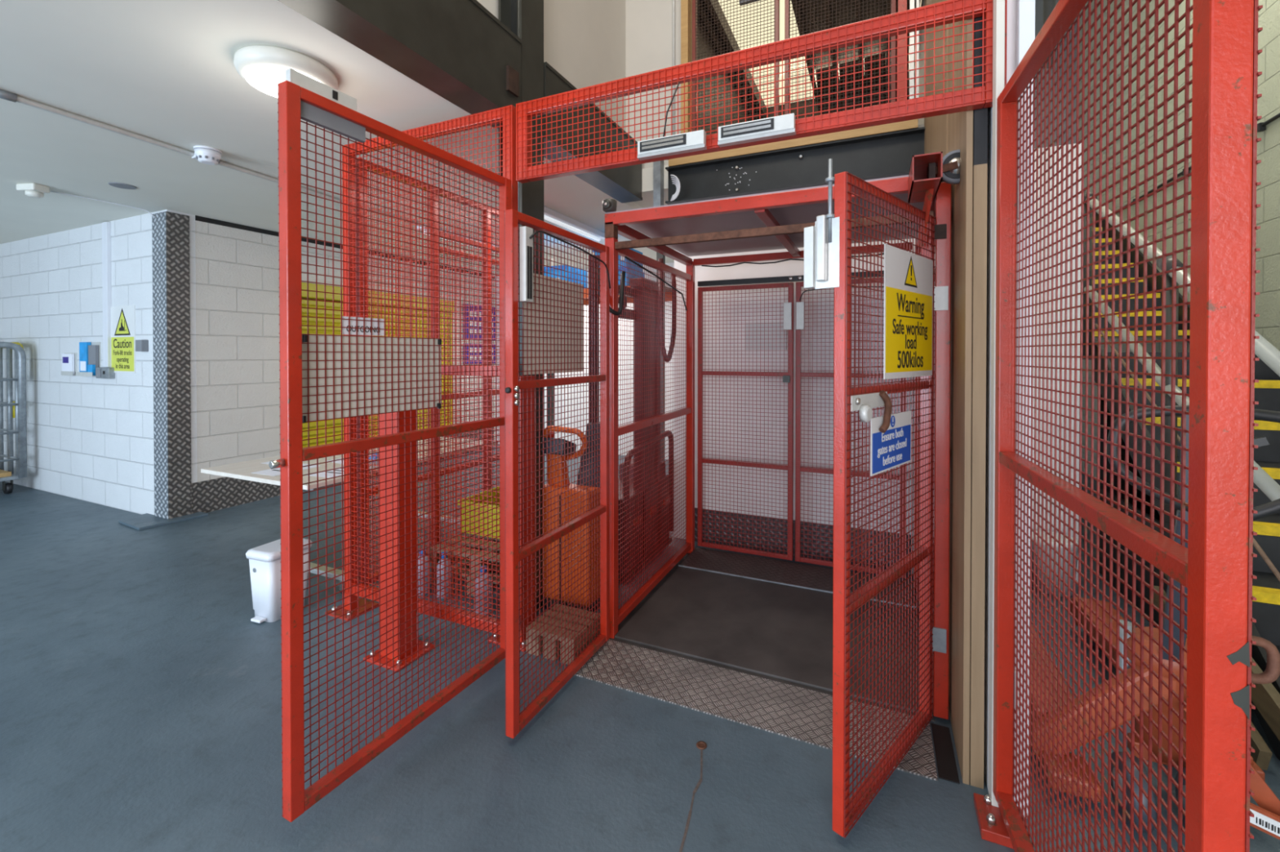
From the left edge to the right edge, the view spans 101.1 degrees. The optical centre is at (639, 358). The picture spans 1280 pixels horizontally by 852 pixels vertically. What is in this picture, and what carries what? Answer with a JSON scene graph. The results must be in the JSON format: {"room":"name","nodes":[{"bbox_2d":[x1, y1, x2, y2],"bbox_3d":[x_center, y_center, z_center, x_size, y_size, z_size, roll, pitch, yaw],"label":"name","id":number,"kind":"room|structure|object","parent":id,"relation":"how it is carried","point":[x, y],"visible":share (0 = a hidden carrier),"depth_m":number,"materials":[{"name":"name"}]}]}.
{"room":"warehouse loading area","nodes":[
{"label":"warehouse loading area","id":0,"kind":"room"},
{"bbox_2d":[0,209,197,515],"bbox_3d":[-5.639,0.053,5.289,3.770,2.620,0.200,0,1,24],"label":"wall","id":1,"kind":"structure","parent":0,"point":[90,438],"depth_m":5.04,"materials":[{"name":"brick"}]},
{"bbox_2d":[61,352,77,375],"bbox_3d":[-5.555,0.054,5.122,0.240,0.220,0.034,0,1,24],"label":"holder","id":2,"kind":"object","parent":1,"relation":"attached to","point":[69,360],"visible":0.96,"depth_m":5.09,"materials":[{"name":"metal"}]},
{"bbox_2d":[75,342,101,376],"bbox_3d":[-5.168,0.006,4.932,0.320,0.320,0.062,0,1,24],"label":"holder","id":3,"kind":"object","parent":1,"relation":"attached to","point":[90,353],"visible":0.96,"depth_m":4.91,"materials":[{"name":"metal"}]},
{"bbox_2d":[95,367,115,378],"bbox_3d":[-4.825,0.131,4.784,0.345,0.100,0.052,0,1,24],"label":"double socket","id":4,"kind":"object","parent":1,"relation":"attached to","point":[100,372],"visible":1,"depth_m":4.76,"materials":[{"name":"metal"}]},
{"bbox_2d":[102,221,111,367],"bbox_3d":[-4.870,-0.583,4.810,0.090,1.320,0.030,0,1,24],"label":"trunking","id":5,"kind":"object","parent":1,"relation":"attached to","point":[106,226],"visible":1,"depth_m":4.79,"materials":[{"name":"white plastic"}]},
{"bbox_2d":[111,305,136,373],"bbox_3d":[-4.638,-0.172,4.721,0.430,0.600,0.008,0,1,24],"label":"caution sign","id":6,"kind":"object","parent":1,"relation":"attached to","point":[122,317],"visible":1,"depth_m":4.71,"materials":[{"name":"yellow"}]},
{"bbox_2d":[135,339,148,351],"bbox_3d":[-4.300,-0.111,4.546,0.100,0.100,0.050,0,1,24],"label":"junction box","id":7,"kind":"object","parent":1,"relation":"attached to","point":[141,345],"visible":1,"depth_m":4.52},
{"bbox_2d":[151,211,191,519],"bbox_3d":[-4.022,0.059,4.525,0.226,2.578,0.162,0,1,24],"label":"guard","id":8,"kind":"object","parent":1,"relation":"attached to","point":[170,230],"visible":0.96,"depth_m":4.46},
{"bbox_2d":[0,0,674,275],"bbox_3d":[-4.526,-1.391,3.402,7.340,0.300,10.900,0,1,24],"label":"ceiling","id":9,"kind":"structure","parent":0,"point":[165,71],"depth_m":2.76,"materials":[{"name":"paint"}]},
{"bbox_2d":[16,182,49,198],"bbox_3d":[-4.348,-1.199,3.773,0.150,0.090,0.100,0,1,7],"label":"sensor","id":10,"kind":"object","parent":9,"relation":"attached to","point":[33,190],"visible":1,"depth_m":3.74,"materials":[{"name":"beige plastic"}]},
{"bbox_2d":[49,191,155,217],"bbox_3d":[-4.207,-1.208,4.140,0.021,0.066,0.607,0,1,31],"label":"cable","id":11,"kind":"object","parent":9,"relation":"attached to","point":[50,191],"visible":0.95,"depth_m":4.13,"materials":[{"name":"white plastic"}]},
{"bbox_2d":[107,182,137,189],"bbox_3d":[-3.718,-1.241,3.785,0.150,0.006,0.150,0,1,24],"label":"ceiling disc","id":12,"kind":"object","parent":9,"relation":"attached to","point":[122,185],"visible":1,"depth_m":3.77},
{"bbox_2d":[193,145,222,164],"bbox_3d":[-2.559,-1.198,3.119,0.132,0.080,0.132,0,1,24],"label":"smoke detector","id":13,"kind":"object","parent":9,"relation":"attached to","point":[208,155],"visible":1,"depth_m":3.08,"materials":[{"name":"white plastic"}]},
{"bbox_2d":[0,88,424,226],"bbox_3d":[-2.297,-1.230,4.092,0.173,0.043,4.414,0,1,20],"label":"conduit","id":14,"kind":"object","parent":9,"relation":"attached to","point":[5,95],"visible":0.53,"depth_m":2.84,"materials":[{"name":"metal"}]},
{"bbox_2d":[233,44,338,97],"bbox_3d":[-1.490,-1.183,2.231,0.368,0.093,0.368,0,1,24],"label":"ceiling light","id":15,"kind":"object","parent":9,"relation":"attached to","point":[263,67],"visible":0.6,"depth_m":2.11,"materials":[{"name":"beige plastic"}]},
{"bbox_2d":[244,64,320,97],"bbox_3d":[-1.490,-1.153,2.231,0.304,0.031,0.304,0,1,24],"label":"diffuser","id":16,"kind":"object","parent":15,"relation":"attached to","point":[265,78],"depth_m":2.13,"materials":[{"name":"white"}]},
{"bbox_2d":[543,205,604,240],"bbox_3d":[-0.699,-1.211,4.639,0.120,0.080,1.500,0,1,24],"label":"strip light","id":17,"kind":"object","parent":9,"relation":"attached to","point":[549,215],"visible":0.42,"depth_m":4.74,"materials":[{"name":"white plastic"}]},
{"bbox_2d":[195,220,495,482],"bbox_3d":[-3.114,0.064,6.508,0.170,2.575,4.100,0,1,24],"label":"wall","id":18,"kind":"structure","parent":0,"point":[237,271],"depth_m":4.94,"materials":[{"name":"brick"}]},
{"bbox_2d":[301,282,342,334],"bbox_3d":[-3.382,-0.516,5.567,0.090,0.523,0.448,0,1,24],"label":"roller shutter","id":19,"kind":"object","parent":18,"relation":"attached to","point":[321,331],"depth_m":5.59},
{"bbox_2d":[302,418,343,448],"bbox_3d":[-3.382,0.782,5.579,0.090,0.253,0.449,0,1,24],"label":"roller shutter","id":20,"kind":"object","parent":18,"relation":"attached to","point":[313,425],"depth_m":5.61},
{"bbox_2d":[191,427,493,513],"bbox_3d":[-3.082,1.211,6.368,0.010,0.285,3.948,0,1,24],"label":"baseboard","id":21,"kind":"structure","parent":18,"relation":"attached to","point":[213,495],"depth_m":4.82,"materials":[{"name":"metal"}]},
{"bbox_2d":[195,215,494,279],"bbox_3d":[-3.113,-1.246,6.497,0.160,0.045,4.099,0,1,24],"label":"trim","id":22,"kind":"structure","parent":18,"relation":"attached to","point":[197,218],"depth_m":5.11,"materials":[{"name":"black paint"}]},
{"bbox_2d":[368,290,430,337],"bbox_3d":[-2.971,-0.525,6.478,0.090,0.521,0.909,0,1,24],"label":"roller shutter","id":23,"kind":"object","parent":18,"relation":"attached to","point":[383,293],"depth_m":6.52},
{"bbox_2d":[440,399,452,425],"bbox_3d":[-2.669,0.732,7.159,0.090,0.341,0.208,0,1,24],"label":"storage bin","id":24,"kind":"object","parent":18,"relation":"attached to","point":[446,401],"depth_m":7.23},
{"bbox_2d":[440,299,453,364],"bbox_3d":[-2.660,-0.356,7.168,0.090,0.874,0.240,0,1,24],"label":"roller shutter","id":25,"kind":"object","parent":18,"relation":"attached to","point":[440,300],"depth_m":7.19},
{"bbox_2d":[462,303,495,340],"bbox_3d":[-2.386,-0.535,7.864,0.015,0.510,0.700,0,1,24],"label":"sign","id":26,"kind":"object","parent":18,"relation":"attached to","point":[463,304],"visible":0.27,"depth_m":7.75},
{"bbox_2d":[462,343,495,364],"bbox_3d":[-2.386,-0.070,7.868,0.015,0.300,0.700,0,1,24],"label":"sign","id":27,"kind":"object","parent":18,"relation":"attached to","point":[480,348],"visible":0.2,"depth_m":7.76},
{"bbox_2d":[476,0,625,130],"bbox_3d":[-1.249,-3.217,1.907,0.130,3.380,10.900,0,1,24],"label":"wall","id":28,"kind":"structure","parent":0,"point":[584,40],"depth_m":3.69,"materials":[{"name":"paint"}]},
{"bbox_2d":[0,444,1279,851],"bbox_3d":[-1.870,1.432,3.161,12.400,0.100,12.600,0,1,24],"label":"floor","id":29,"kind":"structure","parent":0,"point":[140,692],"depth_m":1.93,"materials":[{"name":"blue paint"}]},
{"bbox_2d":[0,342,26,493],"bbox_3d":[-6.696,0.598,5.224,0.777,1.530,0.662,0,1,24],"label":"roll cage","id":30,"kind":"object","parent":29,"relation":"on","point":[16,409],"visible":1,"depth_m":5.32,"materials":[{"name":"metal"}]},
{"bbox_2d":[118,511,208,530],"bbox_3d":[-4.073,1.359,4.479,0.499,0.022,0.450,0,1,24],"label":"floor upstand","id":31,"kind":"structure","parent":29,"relation":"on","point":[146,521],"depth_m":4.39,"materials":[{"name":"blue paint"}]},
{"bbox_2d":[245,538,312,623],"bbox_3d":[-1.963,1.198,2.868,0.202,0.372,0.263,0,1,20],"label":"pedal bin","id":32,"kind":"object","parent":29,"relation":"on","point":[264,560],"visible":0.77,"depth_m":2.77,"materials":[{"name":"white plastic"}]},
{"bbox_2d":[200,436,497,594],"bbox_3d":[-1.930,1.026,3.755,1.010,0.700,1.560,0,1,24],"label":"folding table","id":33,"kind":"object","parent":29,"relation":"on","point":[241,470],"visible":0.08,"depth_m":3.23,"materials":[{"name":"plastic"}]},
{"bbox_2d":[250,463,320,475],"bbox_3d":[-2.164,0.680,3.232,0.210,0.001,0.297,0,1,21],"label":"paper sheet","id":34,"kind":"object","parent":33,"relation":"on","point":[274,472],"visible":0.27,"depth_m":3.17,"materials":[{"name":"white"}]},
{"bbox_2d":[306,466,371,477],"bbox_3d":[-1.804,0.680,3.179,0.210,0.001,0.297,0,1,19],"label":"paper sheet","id":35,"kind":"object","parent":33,"relation":"on","point":[330,473],"visible":0.38,"depth_m":3.11,"materials":[{"name":"white"}]},
{"bbox_2d":[363,409,434,672],"bbox_3d":[-1.127,0.738,2.468,0.220,1.300,0.220,0,1,24],"label":"post","id":36,"kind":"object","parent":29,"relation":"on","point":[388,415],"visible":0.54,"depth_m":2.42,"materials":[{"name":"metal"}]},
{"bbox_2d":[324,104,519,635],"bbox_3d":[-1.118,0.114,2.678,1.200,2.545,0.190,0,1,24],"label":"mesh panel","id":37,"kind":"object","parent":29,"relation":"on","point":[506,115],"visible":0.44,"depth_m":2.62,"materials":[{"name":"red paint"}]},
{"bbox_2d":[268,67,511,822],"bbox_3d":[-0.805,0.244,1.919,0.054,2.147,1.008,0,1,26],"label":"gate","id":38,"kind":"object","parent":37,"relation":"attached to","point":[325,377],"visible":0.87,"depth_m":1.76,"materials":[{"name":"metal"}]},
{"bbox_2d":[356,157,499,585],"bbox_3d":[-1.221,0.077,3.723,0.048,2.400,1.720,0,1,24],"label":"mesh panel","id":39,"kind":"object","parent":37,"relation":"attached to","point":[467,393],"visible":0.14,"depth_m":3.43,"materials":[{"name":"red paint"}]},
{"bbox_2d":[417,549,431,595],"bbox_3d":[-1.287,1.257,3.116,0.100,0.250,0.100,0,1,24],"label":"plastic bottle","id":40,"kind":"object","parent":29,"relation":"on","point":[425,557],"visible":0.41,"depth_m":3.08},
{"bbox_2d":[436,551,452,599],"bbox_3d":[-1.142,1.258,3.072,0.090,0.250,0.090,0,1,24],"label":"plastic bottle","id":41,"kind":"object","parent":29,"relation":"on","point":[442,557],"visible":0.5,"depth_m":3.04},
{"bbox_2d":[432,540,499,596],"bbox_3d":[-0.816,1.319,3.430,0.700,0.120,0.800,0,1,24],"label":"wooden pallet","id":42,"kind":"object","parent":29,"relation":"on","point":[459,558],"visible":0.05,"depth_m":3.15,"materials":[{"name":"brown wood"}]},
{"bbox_2d":[429,532,499,576],"bbox_3d":[-0.816,1.198,3.429,0.700,0.120,0.800,0,1,20],"label":"wooden pallet","id":43,"kind":"object","parent":42,"relation":"on","point":[463,535],"visible":0.09,"depth_m":3.16,"materials":[{"name":"brown wood"}]},
{"bbox_2d":[457,486,499,539],"bbox_3d":[-0.887,1.031,3.537,0.470,0.210,0.430,0,1,24],"label":"crate","id":44,"kind":"object","parent":43,"relation":"on","point":[498,487],"visible":0.16,"depth_m":3.40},
{"bbox_2d":[473,565,492,616],"bbox_3d":[-0.852,1.259,2.864,0.100,0.250,0.100,0,1,24],"label":"plastic bottle","id":45,"kind":"object","parent":29,"relation":"on","point":[485,570],"visible":0.49,"depth_m":2.83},
{"bbox_2d":[487,375,534,652],"bbox_3d":[-0.601,0.737,2.626,0.220,1.300,0.220,0,1,24],"label":"bollard","id":46,"kind":"object","parent":29,"relation":"on","point":[520,376],"visible":0.34,"depth_m":2.58,"materials":[{"name":"metal"}]},
{"bbox_2d":[497,0,544,616],"bbox_3d":[-0.642,-1.566,2.854,0.150,5.900,0.200,0,1,24],"label":"steel column","id":47,"kind":"structure","parent":29,"relation":"on","point":[524,18],"depth_m":2.84,"materials":[{"name":"metal"}]},
{"bbox_2d":[278,0,521,127],"bbox_3d":[-1.971,-1.409,-0.088,0.190,0.420,6.240,0,1,24],"label":"steel beam","id":48,"kind":"structure","parent":47,"relation":"attached to","point":[459,51],"depth_m":2.25,"materials":[{"name":"metal"}]},
{"bbox_2d":[543,62,642,203],"bbox_3d":[-0.332,-1.442,3.555,0.180,0.420,1.310,0,1,24],"label":"steel beam","id":49,"kind":"structure","parent":47,"relation":"attached to","point":[624,184],"depth_m":3.41,"materials":[{"name":"metal"}]},
{"bbox_2d":[526,604,599,665],"bbox_3d":[-0.365,1.327,2.546,0.260,0.120,0.260,0,1,24],"label":"wooden pallet","id":50,"kind":"object","parent":29,"relation":"on","point":[556,605],"visible":0.69,"depth_m":2.47,"materials":[{"name":"brown wood"}]},
{"bbox_2d":[541,254,619,611],"bbox_3d":[-0.344,0.383,3.045,0.340,2.000,0.420,0,1,24],"label":"truck","id":51,"kind":"object","parent":29,"relation":"on","point":[597,403],"visible":0.41,"depth_m":2.90,"materials":[{"name":"orange paint"}]},
{"bbox_2d":[547,252,671,462],"bbox_3d":[-0.415,0.112,5.400,1.660,2.500,0.660,0,1,24],"label":"storage rack","id":52,"kind":"object","parent":29,"relation":"on","point":[659,255],"visible":0.09,"depth_m":5.08,"materials":[{"name":"metal"}]},
{"bbox_2d":[544,264,587,288],"bbox_3d":[-0.841,-0.820,5.543,0.440,0.240,0.415,0,1,24],"label":"crate","id":53,"kind":"object","parent":52,"relation":"on","point":[559,266],"visible":0.13,"depth_m":5.36,"materials":[{"name":"plastic"}]},
{"bbox_2d":[583,285,671,292],"bbox_3d":[-0.415,-0.683,5.393,1.540,0.010,0.560,0,1,24],"label":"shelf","id":54,"kind":"object","parent":52,"relation":"attached to","point":[666,287],"depth_m":5.14,"materials":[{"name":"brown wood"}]},
{"bbox_2d":[618,266,644,285],"bbox_3d":[-0.203,-0.787,5.255,0.380,0.180,0.415,0,1,24],"label":"crate","id":55,"kind":"object","parent":52,"relation":"on","point":[630,270],"visible":0.16,"depth_m":5.05,"materials":[{"name":"plastic"}]},
{"bbox_2d":[592,248,642,271],"bbox_3d":[-0.212,-0.979,5.258,0.360,0.200,0.415,0,1,24],"label":"crate","id":56,"kind":"object","parent":55,"relation":"on","point":[632,249],"visible":0.14,"depth_m":5.13,"materials":[{"name":"plastic"}]},
{"bbox_2d":[618,277,674,582],"bbox_3d":[-0.063,0.428,3.609,0.339,1.900,0.800,0,1,24],"label":"hand truck","id":57,"kind":"object","parent":29,"relation":"on","point":[649,498],"visible":0.55,"depth_m":3.43,"materials":[{"name":"red metal"}]},
{"bbox_2d":[679,749,702,851],"bbox_3d":[0.156,1.395,1.612,0.028,0.001,0.547,0,1,16],"label":"crack","id":58,"kind":"object","parent":29,"relation":"on","point":[696,788],"depth_m":1.65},
{"bbox_2d":[574,640,937,781],"bbox_3d":[0.407,1.388,2.166,1.400,0.006,0.310,0,1,24],"label":"plate","id":59,"kind":"object","parent":29,"relation":"on","point":[788,711],"visible":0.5,"depth_m":2.16,"materials":[{"name":"metal"}]},
{"bbox_2d":[597,151,951,722],"bbox_3d":[0.702,0.329,2.780,1.504,2.112,1.600,0,1,24],"label":"cage","id":60,"kind":"object","parent":29,"relation":"on","point":[768,619],"visible":0.68,"depth_m":2.74,"materials":[{"name":"red paint"}]},
{"bbox_2d":[504,208,610,738],"bbox_3d":[-0.306,0.413,2.206,0.084,1.895,0.747,0,1,25],"label":"gate","id":61,"kind":"object","parent":60,"relation":"attached to","point":[553,308],"visible":1,"depth_m":2.13,"materials":[{"name":"metal"}]},
{"bbox_2d":[602,198,617,213],"bbox_3d":[-0.153,-0.755,2.608,0.072,0.060,0.082,0,1,24],"label":"wheel","id":62,"kind":"object","parent":60,"relation":"on","point":[609,205],"visible":0.97,"depth_m":2.58,"materials":[{"name":"paint"}]},
{"bbox_2d":[658,258,675,362],"bbox_3d":[0.185,-0.308,3.494,0.030,0.667,0.278,0,1,24],"label":"cable","id":63,"kind":"object","parent":60,"relation":"hanging from","point":[661,260],"visible":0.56,"depth_m":3.44,"materials":[{"name":"black rubber"}]},
{"bbox_2d":[697,282,793,560],"bbox_3d":[0.715,0.420,3.639,0.663,1.855,0.055,0,1,24],"label":"gate","id":64,"kind":"object","parent":60,"relation":"attached to","point":[788,377],"visible":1,"depth_m":3.63,"materials":[{"name":"metal"}]},
{"bbox_2d":[795,277,906,578],"bbox_3d":[1.333,0.422,3.358,0.661,1.855,0.059,0,1,24],"label":"gate","id":65,"kind":"object","parent":60,"relation":"attached to","point":[800,306],"visible":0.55,"depth_m":3.43,"materials":[{"name":"metal"}]},
{"bbox_2d":[804,158,935,838],"bbox_3d":[0.806,0.394,1.764,0.743,1.939,0.158,0,1,-43],"label":"gate","id":66,"kind":"object","parent":60,"relation":"attached to","point":[908,283],"visible":1,"depth_m":1.62,"materials":[{"name":"metal"}]},
{"bbox_2d":[825,177,835,218],"bbox_3d":[0.548,-0.461,1.516,0.028,0.115,0.027,0,1,-43],"label":"rod","id":67,"kind":"object","parent":66,"relation":"in","point":[829,180],"depth_m":1.51,"materials":[{"name":"metal"}]},
{"bbox_2d":[916,149,959,246],"bbox_3d":[1.093,-0.573,1.880,0.179,0.323,0.115,0,1,24],"label":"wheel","id":68,"kind":"object","parent":60,"relation":"attached to","point":[951,160],"visible":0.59,"depth_m":1.85,"materials":[{"name":"grey metal"}]},
{"bbox_2d":[930,723,959,784],"bbox_3d":[1.077,1.391,1.863,0.060,0.004,0.280,0,1,24],"label":"channel","id":69,"kind":"object","parent":29,"relation":"on","point":[947,770],"visible":1,"depth_m":1.85,"materials":[{"name":"black paint"}]},
{"bbox_2d":[924,0,987,789],"bbox_3d":[1.444,-1.562,2.489,0.064,5.900,1.750,0,1,24],"label":"column","id":70,"kind":"structure","parent":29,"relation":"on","point":[946,133],"depth_m":1.72,"materials":[{"name":"paint"}]},
{"bbox_2d":[973,16,987,165],"bbox_3d":[1.108,-2.565,1.704,0.037,3.880,0.060,0,1,24],"label":"seal","id":71,"kind":"object","parent":70,"relation":"attached to","point":[980,115],"visible":0.4,"depth_m":1.69,"materials":[{"name":"rubber"}]},
{"bbox_2d":[973,793,1027,849],"bbox_3d":[1.075,1.371,1.568,0.120,0.050,0.140,0,1,24],"label":"post foot","id":72,"kind":"object","parent":29,"relation":"on","point":[993,828],"visible":0.59,"depth_m":1.55,"materials":[{"name":"metal"}]},
{"bbox_2d":[988,0,1004,808],"bbox_3d":[1.094,-1.619,1.600,0.022,5.970,0.053,0,1,24],"label":"post","id":73,"kind":"object","parent":72,"relation":"on","point":[998,15],"visible":0.55,"depth_m":1.61,"materials":[{"name":"metal"}]},
{"bbox_2d":[515,0,1007,183],"bbox_3d":[0.284,-0.976,2.005,1.860,0.354,0.090,0,1,24],"label":"mesh panel","id":74,"kind":"object","parent":73,"relation":"attached to","point":[782,127],"visible":0.91,"depth_m":1.90,"materials":[{"name":"red paint"}]},
{"bbox_2d":[992,0,1279,851],"bbox_3d":[0.948,0.272,1.132,0.090,2.105,0.996,0,1,21],"label":"gate","id":75,"kind":"object","parent":73,"relation":"attached to","point":[1215,567],"visible":1,"depth_m":0.91,"materials":[{"name":"metal"}]},
{"bbox_2d":[1013,0,1035,816],"bbox_3d":[1.169,-1.604,1.592,0.040,6.000,0.040,0,1,24],"label":"upright","id":76,"kind":"object","parent":29,"relation":"on","point":[1025,9],"visible":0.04,"depth_m":1.59,"materials":[{"name":"metal"}]},
{"bbox_2d":[1031,530,1078,596],"bbox_3d":[2.471,1.224,3.152,0.257,0.315,0.250,0,1,24],"label":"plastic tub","id":77,"kind":"object","parent":29,"relation":"on","point":[1040,531],"visible":0.34,"depth_m":3.07,"materials":[{"name":"plastic"}]},
{"bbox_2d":[1031,404,1279,839],"bbox_3d":[1.808,0.754,2.057,0.648,1.274,1.495,0,1,24],"label":"truck","id":78,"kind":"object","parent":29,"relation":"on","point":[1266,819],"visible":0.32,"depth_m":1.62,"materials":[{"name":"orange paint"}]},
{"bbox_2d":[1082,208,1279,760],"bbox_3d":[3.675,-0.225,3.867,0.965,3.200,5.523,0,1,24],"label":"staircase","id":79,"kind":"structure","parent":29,"relation":"on","point":[1266,544],"depth_m":2.89,"materials":[{"name":"metal"}]},
{"bbox_2d":[1082,190,1279,524],"bbox_3d":[2.557,0.116,2.653,0.072,2.441,2.664,0,1,24],"label":"handrail","id":80,"kind":"object","parent":79,"relation":"attached to","point":[1264,350],"visible":0.39,"depth_m":2.44,"materials":[{"name":"metal"}]},
{"bbox_2d":[1163,573,1279,741],"bbox_3d":[2.264,1.074,2.060,0.030,0.360,0.831,0,1,24],"label":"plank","id":81,"kind":"object","parent":79,"relation":"attached to","point":[1266,699],"visible":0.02,"depth_m":1.78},
{"bbox_2d":[1153,586,1272,770],"bbox_3d":[2.238,1.216,2.100,0.030,0.326,0.775,0,1,24],"label":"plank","id":82,"kind":"object","parent":29,"relation":"on","point":[1262,755],"visible":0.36,"depth_m":1.77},
{"bbox_2d":[625,0,680,168],"bbox_3d":[0.159,-3.208,4.212,0.540,3.440,0.140,0,1,24],"label":"wall","id":83,"kind":"structure","parent":0,"point":[648,23],"depth_m":4.18,"materials":[{"name":"paint"}]},
{"bbox_2d":[671,0,675,135],"bbox_3d":[0.262,-3.162,4.076,0.024,3.330,0.024,0,1,24],"label":"conduit pipe","id":84,"kind":"object","parent":83,"relation":"attached to","point":[673,1],"visible":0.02,"depth_m":4.07,"materials":[{"name":"metal"}]},
{"bbox_2d":[680,0,692,133],"bbox_3d":[0.358,-2.856,3.971,0.055,2.740,0.140,0,1,24],"label":"door frame","id":85,"kind":"structure","parent":83,"relation":"attached to","point":[686,5],"depth_m":3.92,"materials":[{"name":"wood"}]},
{"bbox_2d":[692,0,779,134],"bbox_3d":[0.688,-2.754,3.832,0.640,2.500,0.036,0,1,24],"label":"gate","id":86,"kind":"object","parent":83,"relation":"attached to","point":[776,2],"visible":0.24,"depth_m":3.81,"materials":[{"name":"brown metal"}]},
{"bbox_2d":[494,84,908,460],"bbox_3d":[0.347,-1.804,7.096,5.880,6.300,0.150,0,1,24],"label":"wall","id":87,"kind":"structure","parent":0,"point":[672,264],"depth_m":7.28,"materials":[{"name":"white paint"}]},
{"bbox_2d":[697,10,752,134],"bbox_3d":[0.871,-3.218,5.366,0.050,3.440,2.550,0,1,24],"label":"wall","id":88,"kind":"structure","parent":0,"point":[734,93],"depth_m":4.95,"materials":[{"name":"paint"}]},
{"bbox_2d":[697,0,920,119],"bbox_3d":[1.686,-2.985,5.022,1.720,0.160,2.490,0,1,24],"label":"roof","id":89,"kind":"structure","parent":88,"relation":"attached to","point":[781,2],"depth_m":4.94,"materials":[{"name":"beige"}]},
{"bbox_2d":[634,124,924,208],"bbox_3d":[1.445,-1.405,5.085,2.160,0.180,2.920,0,1,24],"label":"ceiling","id":90,"kind":"structure","parent":0,"point":[646,173],"depth_m":4.12,"materials":[{"name":"paint"}]},
{"bbox_2d":[653,160,663,206],"bbox_3d":[0.142,-1.326,4.022,0.060,0.400,0.070,0,1,24],"label":"trunking","id":91,"kind":"object","parent":90,"relation":"attached to","point":[658,166],"visible":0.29,"depth_m":3.99,"materials":[{"name":"metal"}]},
{"bbox_2d":[674,238,915,573],"bbox_3d":[1.042,0.036,3.743,1.660,2.680,0.120,0,1,24],"label":"wall","id":92,"kind":"structure","parent":0,"point":[788,268],"depth_m":3.75,"materials":[{"name":"white paint"}]},
{"bbox_2d":[744,322,786,349],"bbox_3d":[0.889,-0.158,3.729,0.290,0.190,0.022,0,1,24],"label":"wall plate","id":93,"kind":"object","parent":92,"relation":"attached to","point":[774,340],"visible":0.86,"depth_m":3.72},
{"bbox_2d":[697,270,884,287],"bbox_3d":[1.040,-0.534,3.515,1.360,0.035,0.048,0,1,24],"label":"door frame","id":94,"kind":"structure","parent":92,"relation":"attached to","point":[800,277],"depth_m":3.60,"materials":[{"name":"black metal"}]},
{"bbox_2d":[665,126,924,204],"bbox_3d":[0.995,-1.292,3.615,1.730,0.264,0.090,0,1,24],"label":"beam","id":95,"kind":"structure","parent":92,"relation":"attached to","point":[888,154],"depth_m":3.59,"materials":[{"name":"black metal"}]},
{"bbox_2d":[670,174,680,200],"bbox_3d":[0.266,-1.244,3.841,0.076,0.193,0.050,0,1,24],"label":"cable bundle","id":96,"kind":"object","parent":95,"relation":"hanging from","point":[677,182],"visible":1,"depth_m":3.83,"materials":[{"name":"white plastic"}]},
{"bbox_2d":[668,119,917,166],"bbox_3d":[0.980,-1.454,3.615,1.640,0.057,0.100,0,1,24],"label":"timber edge","id":97,"kind":"object","parent":95,"relation":"on","point":[909,124],"visible":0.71,"depth_m":3.52,"materials":[{"name":"wood"}]},
{"bbox_2d":[897,0,906,101],"bbox_3d":[1.674,-2.850,3.355,0.050,2.740,0.060,0,1,24],"label":"post","id":98,"kind":"object","parent":97,"relation":"on","point":[902,4],"visible":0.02,"depth_m":3.34,"materials":[{"name":"paint"}]},
{"bbox_2d":[784,0,896,118],"bbox_3d":[1.335,-2.752,3.540,0.700,2.500,0.036,0,1,24],"label":"gate","id":99,"kind":"object","parent":98,"relation":"attached to","point":[787,2],"visible":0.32,"depth_m":3.54,"materials":[{"name":"brown metal"}]},
{"bbox_2d":[908,0,919,122],"bbox_3d":[1.721,-2.850,3.301,0.050,2.740,0.120,0,1,24],"label":"door track","id":100,"kind":"object","parent":97,"relation":"on","point":[911,40],"visible":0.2,"depth_m":3.28,"materials":[{"name":"metal"}]},
{"bbox_2d":[694,507,911,574],"bbox_3d":[1.051,1.252,3.677,1.500,0.250,0.011,0,1,24],"label":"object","id":101,"kind":"structure","parent":92,"relation":"attached to","point":[831,531],"depth_m":3.70,"materials":[{"name":"metal"}]},
{"bbox_2d":[914,0,1016,791],"bbox_3d":[2.310,-1.778,4.191,0.090,6.300,5.630,0,1,24],"label":"wall","id":102,"kind":"structure","parent":0,"point":[1011,4],"depth_m":1.72,"materials":[{"name":"white paint"}]},
{"bbox_2d":[1042,0,1055,68],"bbox_3d":[1.470,-2.932,1.869,0.080,3.750,0.072,0,1,24],"label":"vertical pipe","id":103,"kind":"object","parent":102,"relation":"attached to","point":[1048,5],"visible":0.18,"depth_m":1.89,"materials":[{"name":"metal"}]},
{"bbox_2d":[1034,0,1076,148],"bbox_3d":[4.621,-1.802,6.977,1.830,6.300,0.150,0,1,24],"label":"wall","id":104,"kind":"structure","parent":0,"point":[1038,3],"depth_m":6.61,"materials":[{"name":"paint"}]},
{"bbox_2d":[1031,142,1081,582],"bbox_3d":[2.393,0.029,3.418,0.710,2.700,0.100,0,1,24],"label":"wall","id":105,"kind":"structure","parent":0,"point":[1079,144],"depth_m":3.27,"materials":[{"name":"white paint"}]},
{"bbox_2d":[1078,0,1279,478],"bbox_3d":[2.983,-1.748,0.942,0.150,6.300,12.600,0,1,24],"label":"wall","id":106,"kind":"structure","parent":0,"point":[1267,325],"depth_m":4.42,"materials":[{"name":"paint"}]},
{"bbox_2d":[1115,112,1279,213],"bbox_3d":[3.885,-1.478,3.171,0.032,0.050,6.000,0,1,24],"label":"cable","id":107,"kind":"object","parent":106,"relation":"attached to","point":[1261,126],"visible":0.47,"depth_m":3.37,"materials":[{"name":"black rubber"}]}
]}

